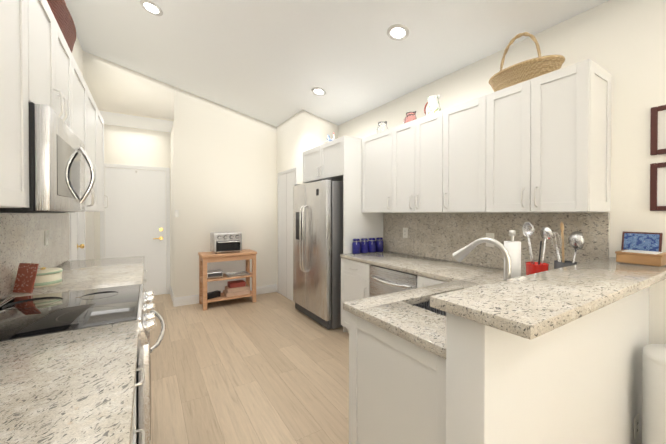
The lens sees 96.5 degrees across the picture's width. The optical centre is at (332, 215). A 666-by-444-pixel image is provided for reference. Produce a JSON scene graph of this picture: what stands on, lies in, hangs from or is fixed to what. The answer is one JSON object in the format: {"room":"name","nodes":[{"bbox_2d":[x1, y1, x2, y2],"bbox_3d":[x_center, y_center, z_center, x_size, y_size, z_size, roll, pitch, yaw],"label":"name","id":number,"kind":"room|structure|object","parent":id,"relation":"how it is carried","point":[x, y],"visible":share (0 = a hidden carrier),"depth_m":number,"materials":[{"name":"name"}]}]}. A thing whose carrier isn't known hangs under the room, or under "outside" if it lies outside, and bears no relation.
{"room":"kitchen","nodes":[
{"label":"kitchen","id":0,"kind":"room"},
{"bbox_2d":[66,35,93,259],"bbox_3d":[-0.962,-0.421,0.097,0.120,3.600,10.690,0,1,-32],"label":"wall","id":1,"kind":"structure","parent":0,"point":[77,52],"depth_m":4.06,"materials":[{"name":"white paint"}]},
{"bbox_2d":[0,0,39,207],"bbox_3d":[-0.989,-0.490,0.564,0.322,0.930,1.226,0,1,-32],"label":"upper cabinet","id":2,"kind":"object","parent":1,"relation":"attached to","point":[38,64],"depth_m":1.04,"materials":[{"name":"white wood"}]},
{"bbox_2d":[45,230,47,245],"bbox_3d":[-2.247,0.172,2.335,0.010,0.118,0.075,0,1,-32],"label":"light switch","id":3,"kind":"object","parent":1,"relation":"attached to","point":[46,237],"visible":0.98,"depth_m":2.32,"materials":[{"name":"white plastic"}]},
{"bbox_2d":[40,0,75,133],"bbox_3d":[-1.484,-0.699,1.358,0.322,0.524,0.765,0,1,-32],"label":"upper cabinet","id":4,"kind":"object","parent":1,"relation":"attached to","point":[57,62],"depth_m":1.44,"materials":[{"name":"white wood"}]},
{"bbox_2d":[0,102,94,212],"bbox_3d":[-1.431,-0.223,1.394,0.446,0.420,0.759,0,1,-32],"label":"microwave","id":5,"kind":"object","parent":4,"relation":"attached to","point":[58,156],"visible":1,"depth_m":1.21,"materials":[{"name":"silver metal"}]},
{"bbox_2d":[47,0,75,52],"bbox_3d":[-1.751,-1.183,1.762,0.321,0.432,0.931,0,1,-32],"label":"basket","id":6,"kind":"object","parent":4,"relation":"on","point":[62,15],"visible":0.15,"depth_m":1.75,"materials":[{"name":"wicker"}]},
{"bbox_2d":[67,212,85,260],"bbox_3d":[-2.929,0.313,3.448,0.074,2.080,0.950,0,1,-32],"label":"door","id":7,"kind":"structure","parent":1,"relation":"in","point":[77,240],"depth_m":3.43,"materials":[{"name":"white wood"}]},
{"bbox_2d":[76,63,99,211],"bbox_3d":[-1.953,-0.502,2.113,0.322,0.930,1.130,0,1,-32],"label":"upper cabinet","id":8,"kind":"object","parent":1,"relation":"attached to","point":[87,112],"depth_m":2.25,"materials":[{"name":"white wood"}]},
{"bbox_2d":[100,114,107,211],"bbox_3d":[-2.338,-0.507,2.731,0.322,0.930,0.563,0,1,-32],"label":"upper cabinet","id":9,"kind":"object","parent":1,"relation":"attached to","point":[102,204],"depth_m":2.95,"materials":[{"name":"white wood"}]},
{"bbox_2d":[94,124,170,295],"bbox_3d":[-3.214,-0.108,4.923,1.155,2.900,0.120,0,1,-32],"label":"wall","id":10,"kind":"structure","parent":0,"point":[133,146],"depth_m":4.83,"materials":[{"name":"white paint"}]},
{"bbox_2d":[100,163,169,294],"bbox_3d":[-3.189,0.262,4.833,0.950,2.160,0.063,0,1,-32],"label":"door","id":11,"kind":"structure","parent":10,"relation":"in","point":[134,218],"depth_m":4.88,"materials":[{"name":"white wood"}]},
{"bbox_2d":[99,111,172,131],"bbox_3d":[-3.040,-1.490,4.520,1.035,0.130,0.730,0,1,-32],"label":"soffit","id":12,"kind":"object","parent":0,"point":[124,120],"visible":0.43,"depth_m":4.54,"materials":[{"name":"white paint"}]},
{"bbox_2d":[170,125,173,293],"bbox_3d":[-2.550,-0.108,4.836,0.120,2.900,0.730,0,1,-32],"label":"wall","id":13,"kind":"structure","parent":0,"point":[172,203],"depth_m":4.75,"materials":[{"name":"white paint"}]},
{"bbox_2d":[170,286,173,301],"bbox_3d":[-2.577,1.275,4.765,0.017,0.135,0.840,0,1,-32],"label":"baseboard","id":14,"kind":"structure","parent":13,"relation":"attached to","point":[171,292],"depth_m":4.80,"materials":[{"name":"white wood"}]},
{"bbox_2d":[83,51,276,297],"bbox_3d":[-1.876,-0.411,4.753,3.250,3.508,0.120,0,1,-32],"label":"wall","id":15,"kind":"structure","parent":0,"point":[225,169],"depth_m":4.63,"materials":[{"name":"white paint"}]},
{"bbox_2d":[173,284,277,306],"bbox_3d":[-1.670,1.275,4.814,1.609,0.135,0.023,0,1,-32],"label":"baseboard","id":16,"kind":"structure","parent":15,"relation":"attached to","point":[185,300],"depth_m":4.55,"materials":[{"name":"white wood"}]},
{"bbox_2d":[150,292,348,443],"bbox_3d":[0.469,1.422,1.002,3.490,0.100,10.690,0,1,-32],"label":"floor","id":17,"kind":"structure","parent":0,"point":[270,368],"depth_m":2.53,"materials":[{"name":"brown wood"}]},
{"bbox_2d":[0,284,165,443],"bbox_3d":[-1.278,0.901,1.498,0.761,0.934,0.763,0,1,-32],"label":"range","id":18,"kind":"object","parent":17,"relation":"on","point":[32,315],"visible":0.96,"depth_m":1.38,"materials":[{"name":"grey metal"}]},
{"bbox_2d":[131,395,134,443],"bbox_3d":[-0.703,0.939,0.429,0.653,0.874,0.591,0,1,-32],"label":"base cabinet","id":19,"kind":"object","parent":17,"relation":"on","point":[133,436],"depth_m":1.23,"materials":[{"name":"white wood"}]},
{"bbox_2d":[0,213,144,443],"bbox_3d":[-0.935,0.245,0.808,0.668,0.504,5.620,0,1,-32],"label":"countertop","id":20,"kind":"structure","parent":19,"relation":"on","point":[77,386],"depth_m":0.94,"materials":[{"name":"stone"}]},
{"bbox_2d":[13,263,38,292],"bbox_3d":[-1.815,0.367,1.764,0.130,0.167,0.057,0,0,8],"label":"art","id":21,"kind":"object","parent":20,"relation":"on","point":[25,277],"visible":1,"depth_m":1.75,"materials":[{"name":"red"}]},
{"bbox_2d":[34,267,62,287],"bbox_3d":[-1.888,0.392,1.936,0.189,0.115,0.189,0,1,-32],"label":"tin box","id":22,"kind":"object","parent":20,"relation":"on","point":[46,277],"visible":0.73,"depth_m":1.90,"materials":[{"name":"beige metal"}]},
{"bbox_2d":[135,368,138,443],"bbox_3d":[-0.984,0.936,0.879,0.653,0.874,0.591,0,1,-32],"label":"base cabinet","id":23,"kind":"object","parent":17,"relation":"on","point":[137,369],"depth_m":1.26,"materials":[{"name":"white wood"}]},
{"bbox_2d":[139,368,142,384],"bbox_3d":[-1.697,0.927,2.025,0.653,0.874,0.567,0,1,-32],"label":"handle","id":24,"kind":"object","parent":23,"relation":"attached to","point":[141,369],"depth_m":1.07,"materials":[{"name":"silver metal"}]},
{"bbox_2d":[198,249,256,310],"bbox_3d":[-1.619,0.952,4.583,0.789,0.785,0.407,0,1,-32],"label":"cart","id":25,"kind":"object","parent":17,"relation":"on","point":[247,255],"visible":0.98,"depth_m":4.48,"materials":[{"name":"brown wood"}]},
{"bbox_2d":[207,290,220,299],"bbox_3d":[-1.796,1.180,4.438,0.080,0.085,0.220,0,1,33],"label":"speaker","id":26,"kind":"object","parent":25,"relation":"on","point":[213,294],"visible":0.79,"depth_m":4.41},
{"bbox_2d":[207,269,222,278],"bbox_3d":[-1.788,0.875,4.462,0.240,0.095,0.203,0,1,-32],"label":"radio","id":27,"kind":"object","parent":25,"relation":"on","point":[214,273],"visible":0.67,"depth_m":4.39,"materials":[{"name":"silver metal"}]},
{"bbox_2d":[210,232,241,253],"bbox_3d":[-1.636,0.408,4.564,0.410,0.300,0.345,0,1,-32],"label":"toaster oven","id":28,"kind":"object","parent":25,"relation":"on","point":[220,242],"visible":1,"depth_m":4.45,"materials":[{"name":"silver metal"}]},
{"bbox_2d":[223,280,249,296],"bbox_3d":[-1.511,1.126,4.662,0.360,0.190,0.240,0,1,-32],"label":"boxes","id":29,"kind":"object","parent":25,"relation":"on","point":[236,287],"visible":1,"depth_m":4.59,"materials":[{"name":"beige"}]},
{"bbox_2d":[224,271,249,276],"bbox_3d":[-1.502,0.910,4.654,0.330,0.022,0.260,0,1,-32],"label":"baking tray","id":30,"kind":"object","parent":25,"relation":"on","point":[235,274],"visible":0.96,"depth_m":4.65,"materials":[{"name":"silver metal"}]},
{"bbox_2d":[293,178,342,328],"bbox_3d":[-0.033,0.446,4.034,0.829,1.775,0.940,0,1,-32],"label":"fridge","id":31,"kind":"object","parent":17,"relation":"on","point":[317,228],"visible":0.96,"depth_m":3.61,"materials":[{"name":"grey metal"}]},
{"bbox_2d":[303,136,382,331],"bbox_3d":[0.089,0.208,4.054,0.652,2.280,1.083,0,1,-32],"label":"cabinet","id":32,"kind":"object","parent":17,"relation":"on","point":[339,159],"visible":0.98,"depth_m":3.56,"materials":[{"name":"white wood"}]},
{"bbox_2d":[326,133,334,141],"bbox_3d":[-0.039,-1.039,4.098,0.080,0.211,0.255,0,1,-32],"label":"rooster","id":33,"kind":"object","parent":32,"relation":"on","point":[329,139],"visible":0.58,"depth_m":4.09,"materials":[{"name":"white ceramic"}]},
{"bbox_2d":[341,258,408,353],"bbox_3d":[0.508,0.917,3.370,0.668,0.874,0.519,0,1,-32],"label":"base cabinet","id":34,"kind":"object","parent":17,"relation":"on","point":[355,275],"depth_m":2.98,"materials":[{"name":"white wood"}]},
{"bbox_2d":[370,265,416,296],"bbox_3d":[0.776,0.923,2.866,0.713,0.868,0.615,0,1,-32],"label":"dishwasher","id":35,"kind":"object","parent":17,"relation":"on","point":[383,280],"visible":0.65,"depth_m":2.72,"materials":[{"name":"grey metal"}]},
{"bbox_2d":[409,275,445,405],"bbox_3d":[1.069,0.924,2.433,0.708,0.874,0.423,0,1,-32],"label":"base cabinet","id":36,"kind":"object","parent":17,"relation":"on","point":[426,369],"depth_m":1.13,"materials":[{"name":"white wood"}]},
{"bbox_2d":[445,282,446,405],"bbox_3d":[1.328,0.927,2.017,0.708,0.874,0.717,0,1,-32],"label":"base cabinet","id":37,"kind":"object","parent":17,"relation":"on","point":[445,282],"depth_m":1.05,"materials":[{"name":"white wood"}]},
{"bbox_2d":[343,277,487,358],"bbox_3d":[0.641,0.583,1.551,0.990,0.258,0.657,0,1,-32],"label":"countertop","id":38,"kind":"structure","parent":37,"relation":"on","point":[407,314],"depth_m":1.41,"materials":[{"name":"stone"}]},
{"bbox_2d":[453,238,510,279],"bbox_3d":[0.758,0.280,1.490,0.104,0.347,0.312,0,1,-32],"label":"faucet","id":39,"kind":"object","parent":38,"relation":"on","point":[460,255],"visible":0.67,"depth_m":1.44,"materials":[{"name":"silver metal"}]},
{"bbox_2d":[340,213,609,282],"bbox_3d":[0.947,0.228,2.650,0.682,0.510,2.203,0,1,-32],"label":"countertop","id":40,"kind":"structure","parent":37,"relation":"on","point":[430,245],"depth_m":2.60,"materials":[{"name":"stone"}]},
{"bbox_2d":[352,238,360,253],"bbox_3d":[0.272,0.349,3.456,0.100,0.177,0.102,0,1,-32],"label":"canister","id":41,"kind":"object","parent":40,"relation":"on","point":[356,246],"visible":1,"depth_m":3.42,"materials":[{"name":"blue glass"}]},
{"bbox_2d":[360,238,367,252],"bbox_3d":[0.370,0.349,3.517,0.100,0.177,0.102,0,1,-32],"label":"canister","id":42,"kind":"object","parent":40,"relation":"on","point":[364,245],"visible":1,"depth_m":3.48,"materials":[{"name":"blue glass"}]},
{"bbox_2d":[368,238,375,252],"bbox_3d":[0.468,0.348,3.578,0.100,0.177,0.102,0,1,-32],"label":"canister","id":43,"kind":"object","parent":40,"relation":"on","point":[371,245],"visible":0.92,"depth_m":3.54,"materials":[{"name":"blue glass"}]},
{"bbox_2d":[376,237,383,251],"bbox_3d":[0.569,0.348,3.641,0.100,0.177,0.102,0,1,-32],"label":"canister","id":44,"kind":"object","parent":40,"relation":"on","point":[379,244],"visible":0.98,"depth_m":3.60,"materials":[{"name":"blue glass"}]},
{"bbox_2d":[504,230,520,279],"bbox_3d":[1.054,0.268,1.746,0.156,0.367,0.156,0,1,-32],"label":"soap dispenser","id":45,"kind":"object","parent":40,"relation":"on","point":[512,247],"visible":0.35,"depth_m":1.71,"materials":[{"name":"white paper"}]},
{"bbox_2d":[522,222,551,274],"bbox_3d":[1.265,0.244,1.851,0.136,0.412,0.144,0,1,-32],"label":"crock","id":46,"kind":"object","parent":40,"relation":"on","point":[528,231],"visible":0.77,"depth_m":1.84,"materials":[{"name":"red ceramic"}]},
{"bbox_2d":[550,222,583,268],"bbox_3d":[1.491,0.244,1.876,0.217,0.412,0.159,0,1,-32],"label":"crock","id":47,"kind":"object","parent":40,"relation":"on","point":[575,239],"visible":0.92,"depth_m":1.86,"materials":[{"name":"grey metal"}]},
{"bbox_2d":[642,344,665,443],"bbox_3d":[1.767,1.033,1.478,0.320,0.670,0.320,0,1,-32],"label":"bin","id":48,"kind":"object","parent":17,"relation":"on","point":[653,393],"visible":1,"depth_m":1.50,"materials":[{"name":"white plastic"}]},
{"bbox_2d":[277,110,337,300],"bbox_3d":[-0.455,-0.124,4.962,0.620,2.930,1.030,0,1,-32],"label":"wall","id":49,"kind":"structure","parent":0,"point":[300,133],"depth_m":4.56,"materials":[{"name":"white paint"}]},
{"bbox_2d":[277,167,296,301],"bbox_3d":[-0.753,0.302,4.839,0.017,2.080,0.770,0,1,-32],"label":"pantry door","id":50,"kind":"structure","parent":49,"relation":"in","point":[286,181],"depth_m":4.87,"materials":[{"name":"white wood"}]},
{"bbox_2d":[64,0,608,126],"bbox_3d":[0.693,-1.821,0.616,3.490,0.918,9.840,0,1,-32],"label":"ceiling","id":51,"kind":"structure","parent":0,"point":[273,62],"depth_m":2.97,"materials":[{"name":"white paint"}]},
{"bbox_2d":[140,0,162,15],"bbox_3d":[-1.708,-1.953,2.796,0.186,0.048,0.190,0,1,-32],"label":"recessed light","id":52,"kind":"object","parent":51,"relation":"in","point":[150,7],"visible":1,"depth_m":2.79,"materials":[{"name":"white"}]},
{"bbox_2d":[311,87,325,95],"bbox_3d":[-0.179,-1.565,3.750,0.186,0.048,0.190,0,1,-32],"label":"recessed light","id":53,"kind":"object","parent":51,"relation":"in","point":[318,91],"visible":1,"depth_m":3.74,"materials":[{"name":"white"}]},
{"bbox_2d":[387,24,408,40],"bbox_3d":[0.554,-1.560,2.534,0.186,0.048,0.190,0,1,-32],"label":"recessed light","id":54,"kind":"object","parent":51,"relation":"in","point":[397,32],"visible":1,"depth_m":2.53,"materials":[{"name":"white glass"}]},
{"bbox_2d":[338,0,665,343],"bbox_3d":[2.124,-0.029,1.521,0.120,2.793,9.840,0,1,-32],"label":"wall","id":55,"kind":"structure","parent":0,"point":[622,43],"depth_m":1.89,"materials":[{"name":"white paint"}]},
{"bbox_2d":[362,130,385,212],"bbox_3d":[0.652,-0.482,3.414,0.367,0.890,0.584,0,1,-32],"label":"upper cabinet","id":56,"kind":"object","parent":55,"relation":"attached to","point":[373,146],"depth_m":3.37,"materials":[{"name":"white wood"}]},
{"bbox_2d":[377,121,387,132],"bbox_3d":[0.575,-1.012,3.509,0.132,0.168,0.181,0,1,-32],"label":"glass pitcher","id":57,"kind":"object","parent":56,"relation":"on","point":[382,126],"visible":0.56,"depth_m":3.45,"materials":[{"name":"white"}]},
{"bbox_2d":[403,228,407,237],"bbox_3d":[0.833,0.196,3.428,0.008,0.118,0.075,0,1,-32],"label":"electrical outlet","id":58,"kind":"object","parent":55,"relation":"attached to","point":[405,232],"visible":1,"depth_m":3.42,"materials":[{"name":"white plastic"}]},
{"bbox_2d":[386,113,433,212],"bbox_3d":[0.942,-0.478,2.949,0.367,0.890,0.749,0,1,-32],"label":"upper cabinet","id":59,"kind":"object","parent":55,"relation":"attached to","point":[409,145],"depth_m":2.89,"materials":[{"name":"white wood"}]},
{"bbox_2d":[404,111,416,122],"bbox_3d":[0.810,-1.002,3.131,0.130,0.153,0.178,0,1,-32],"label":"pitcher","id":60,"kind":"object","parent":59,"relation":"on","point":[410,116],"visible":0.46,"depth_m":3.07,"materials":[{"name":"pink ceramic"}]},
{"bbox_2d":[424,95,440,115],"bbox_3d":[0.962,-1.035,2.886,0.140,0.223,0.194,0,1,-32],"label":"ceramic pitcher","id":61,"kind":"object","parent":59,"relation":"on","point":[433,105],"visible":0.79,"depth_m":2.83,"materials":[{"name":"white ceramic"}]},
{"bbox_2d":[434,99,473,212],"bbox_3d":[1.211,-0.475,2.516,0.367,0.890,0.509,0,1,-32],"label":"upper cabinet","id":62,"kind":"object","parent":55,"relation":"attached to","point":[453,126],"depth_m":2.49,"materials":[{"name":"white wood"}]},
{"bbox_2d":[486,233,493,246],"bbox_3d":[1.360,0.210,2.579,0.010,0.118,0.075,0,1,-32],"label":"light switch","id":63,"kind":"object","parent":55,"relation":"attached to","point":[489,235],"visible":0.58,"depth_m":2.58,"materials":[{"name":"white plastic"}]},
{"bbox_2d":[474,59,610,211],"bbox_3d":[1.463,-0.472,2.113,0.367,0.890,0.679,0,1,-32],"label":"upper cabinet","id":64,"kind":"object","parent":55,"relation":"attached to","point":[541,143],"depth_m":1.91,"materials":[{"name":"white wood"}]},
{"bbox_2d":[489,32,564,91],"bbox_3d":[1.401,-1.137,2.181,0.325,0.432,0.497,0,1,-32],"label":"basket","id":65,"kind":"object","parent":64,"relation":"on","point":[523,71],"visible":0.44,"depth_m":2.08,"materials":[{"name":"wicker"}]},
{"bbox_2d":[650,162,665,210],"bbox_3d":[1.965,-0.168,1.639,0.021,0.280,0.300,0,1,-32],"label":"picture","id":66,"kind":"object","parent":55,"relation":"attached to","point":[657,186],"visible":1,"depth_m":1.74,"materials":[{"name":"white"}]},
{"bbox_2d":[650,105,665,154],"bbox_3d":[1.965,-0.498,1.636,0.021,0.280,0.300,0,1,-32],"label":"picture","id":67,"kind":"object","parent":55,"relation":"attached to","point":[658,132],"visible":1,"depth_m":1.74,"materials":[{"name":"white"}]},
{"bbox_2d":[446,287,648,443],"bbox_3d":[1.136,0.839,1.389,1.703,1.060,0.136,0,1,-32],"label":"wall","id":68,"kind":"structure","parent":0,"point":[578,381],"depth_m":1.11,"materials":[{"name":"white paint"}]},
{"bbox_2d":[430,257,665,339],"bbox_3d":[1.147,0.289,1.335,1.732,0.038,0.317,0,1,-32],"label":"bar","id":69,"kind":"object","parent":68,"relation":"on","point":[532,306],"visible":0.96,"depth_m":1.01,"materials":[{"name":"stone"}]},
{"bbox_2d":[615,249,665,266],"bbox_3d":[1.746,0.234,1.678,0.186,0.064,0.185,0,1,-32],"label":"box","id":70,"kind":"object","parent":69,"relation":"on","point":[650,258],"visible":1,"depth_m":1.63,"materials":[{"name":"brown wood"}]},
{"bbox_2d":[621,231,662,251],"bbox_3d":[1.856,0.183,1.792,0.046,0.168,0.170,0,1,-32],"label":"picture","id":71,"kind":"object","parent":70,"relation":"on","point":[646,241],"visible":0.58,"depth_m":1.79,"materials":[{"name":"blue"}]},
{"bbox_2d":[634,413,638,438],"bbox_3d":[1.685,1.167,1.648,0.075,0.118,0.008,0,1,-32],"label":"outlet","id":72,"kind":"object","parent":68,"relation":"attached to","point":[636,425],"visible":1,"depth_m":1.64,"materials":[{"name":"white plastic"}]}
]}

